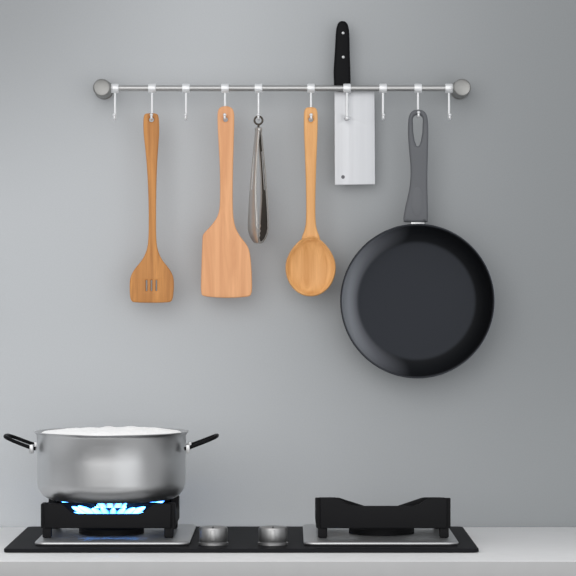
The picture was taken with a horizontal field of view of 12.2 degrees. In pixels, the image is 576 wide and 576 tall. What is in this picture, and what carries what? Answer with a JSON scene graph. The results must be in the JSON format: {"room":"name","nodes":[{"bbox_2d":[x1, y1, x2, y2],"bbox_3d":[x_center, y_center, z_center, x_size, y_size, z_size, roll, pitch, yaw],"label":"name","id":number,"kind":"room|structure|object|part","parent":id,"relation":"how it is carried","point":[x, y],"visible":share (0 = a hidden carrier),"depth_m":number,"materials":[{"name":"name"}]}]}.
{"room":"kitchen","nodes":[
{"label":"kitchen","id":0,"kind":"room"},
{"bbox_2d":[0,0,575,526],"bbox_3d":[0.000,-0.032,4.830,3.400,2.700,0.220,0,0,0],"label":"wall","id":1,"kind":"structure","parent":0,"point":[299,415],"depth_m":4.72,"materials":[{"name":"paint"}]},
{"bbox_2d":[93,79,470,119],"bbox_3d":[-0.010,-0.326,4.685,0.655,0.072,0.067,0,0,0],"label":"utensil rail","id":2,"kind":"object","parent":1,"relation":"attached to","point":[103,89],"visible":1,"depth_m":4.67,"materials":[{"name":"silver metal"}]},
{"bbox_3d":[-0.322,-0.346,4.687,0.033,0.033,0.062,0,0,0],"label":"wall mount post","id":3,"kind":"part","parent":2,"relation":"part of","materials":[{"name":"silver metal"}]},
{"bbox_2d":[130,113,173,302],"bbox_3d":[-0.236,-0.138,4.665,0.076,0.328,0.007,0,0,0],"label":"slotted spatula","id":4,"kind":"object","parent":2,"relation":"hanging from","point":[152,267],"visible":1,"depth_m":4.66,"materials":[{"name":"brown wood"}]},
{"bbox_2d":[201,106,251,297],"bbox_3d":[-0.106,-0.149,4.665,0.088,0.332,0.008,0,0,0],"label":"wooden spatula","id":5,"kind":"object","parent":2,"relation":"hanging from","point":[226,271],"visible":1,"depth_m":4.66,"materials":[{"name":"brown wood"}]},
{"bbox_2d":[248,116,268,243],"bbox_3d":[-0.051,-0.188,4.665,0.027,0.222,0.032,0,0,-32],"label":"tongs","id":6,"kind":"object","parent":2,"relation":"hanging from","point":[259,237],"visible":1,"depth_m":4.66,"materials":[{"name":"grey metal"}]},
{"bbox_2d":[285,107,335,296],"bbox_3d":[0.039,-0.149,4.668,0.087,0.327,0.021,0,0,0],"label":"wooden spoon","id":7,"kind":"object","parent":2,"relation":"hanging from","point":[310,267],"visible":1,"depth_m":4.66,"materials":[{"name":"brown wood"}]},
{"bbox_2d":[285,236,335,296],"bbox_3d":[0.039,-0.038,4.668,0.087,0.105,0.021,0,0,0],"label":"spoon bowl","id":8,"kind":"object","parent":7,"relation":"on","point":[310,267],"depth_m":4.67,"materials":[{"name":"brown wood"}]},
{"bbox_3d":[0.039,-0.197,4.665,0.032,0.231,0.008,0,0,0],"label":"spoon handle","id":9,"kind":"part","parent":7,"relation":"part of","materials":[{"name":"brown wood"}]},
{"bbox_2d":[334,21,374,184],"bbox_3d":[0.116,-0.322,4.691,0.072,0.285,0.016,0,0,0],"label":"cleaver","id":10,"kind":"object","parent":2,"relation":"hanging from","point":[354,138],"visible":1,"depth_m":4.69,"materials":[{"name":"silver metal"}]},
{"bbox_3d":[0.094,-0.404,4.692,0.030,0.122,0.015,0,0,0],"label":"cleaver handle","id":11,"kind":"part","parent":10,"relation":"part of","materials":[{"name":"black plastic"}]},
{"bbox_3d":[0.116,-0.260,4.692,0.071,0.163,0.003,0,0,0],"label":"cleaver blade","id":12,"kind":"part","parent":10,"relation":"part of","materials":[{"name":"silver metal"}]},
{"bbox_2d":[340,110,494,377],"bbox_3d":[0.223,-0.076,4.665,0.266,0.464,0.049,0,0,0],"label":"frying pan","id":13,"kind":"object","parent":2,"relation":"hanging from","point":[417,300],"visible":1,"depth_m":4.68,"materials":[{"name":"black metal"}]},
{"bbox_3d":[0.221,-0.211,4.665,0.043,0.195,0.012,0,0,0],"label":"hanging loop handle","id":14,"kind":"part","parent":13,"relation":"part of","materials":[{"name":"grey plastic"}]},
{"bbox_3d":[0.301,-0.346,4.687,0.033,0.033,0.062,0,0,0],"label":"wall mount post","id":15,"kind":"part","parent":2,"relation":"part of","materials":[{"name":"silver metal"}]},
{"bbox_3d":[0.000,1.348,3.830,3.400,0.060,2.220,0,0,0],"label":"floor","id":16,"kind":"structure","parent":0,"visible":0},
{"bbox_2d":[0,527,575,575],"bbox_3d":[0.000,0.868,4.422,3.300,0.900,0.592,0,0,0],"label":"countertop","id":17,"kind":"structure","parent":16,"relation":"on","point":[503,551],"depth_m":4.13,"materials":[{"name":"stone"}]},
{"bbox_2d":[4,495,478,552],"bbox_3d":[-0.074,0.379,4.457,0.751,0.077,0.406,0,0,0],"label":"gas cooktop","id":18,"kind":"object","parent":17,"relation":"in","point":[421,525],"visible":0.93,"depth_m":4.36,"materials":[{"name":"black metal"}]},
{"bbox_2d":[3,426,218,503],"bbox_3d":[-0.292,0.290,4.458,0.314,0.118,0.257,0,0,-37],"label":"cooking pot","id":19,"kind":"object","parent":18,"relation":"on","point":[107,464],"visible":1,"depth_m":4.36,"materials":[{"name":"silver metal"}]},
{"bbox_3d":[-0.441,0.254,4.458,0.057,0.025,0.086,0,0,0],"label":"pot handle","id":20,"kind":"part","parent":19,"relation":"part of","materials":[{"name":"black plastic"}]},
{"bbox_3d":[-0.142,0.254,4.458,0.057,0.025,0.086,0,0,0],"label":"pot handle","id":21,"kind":"part","parent":19,"relation":"part of","materials":[{"name":"black plastic"}]},
{"bbox_2d":[35,524,195,545],"bbox_3d":[-0.281,0.408,4.465,0.248,0.007,0.330,0,0,0],"label":"tray","id":22,"kind":"object","parent":18,"relation":"on","point":[178,534],"depth_m":4.37,"materials":[{"name":"silver metal"}]},
{"bbox_3d":[-0.120,0.397,4.328,0.048,0.030,0.048,0,0,0],"label":"control knob","id":23,"kind":"part","parent":18,"relation":"part of","materials":[{"name":"silver metal"}]},
{"bbox_3d":[-0.074,0.415,4.457,0.751,0.006,0.406,0,0,0],"label":"glass hob plate","id":24,"kind":"part","parent":18,"relation":"part of","materials":[{"name":"black glass"}]},
{"bbox_3d":[-0.024,0.397,4.328,0.048,0.030,0.048,0,0,0],"label":"control knob","id":25,"kind":"part","parent":18,"relation":"part of","materials":[{"name":"silver metal"}]},
{"bbox_2d":[303,524,457,545],"bbox_3d":[0.149,0.408,4.465,0.248,0.007,0.330,0,0,0],"label":"tray","id":26,"kind":"object","parent":18,"relation":"on","point":[313,534],"depth_m":4.37,"materials":[{"name":"silver metal"}]}
]}

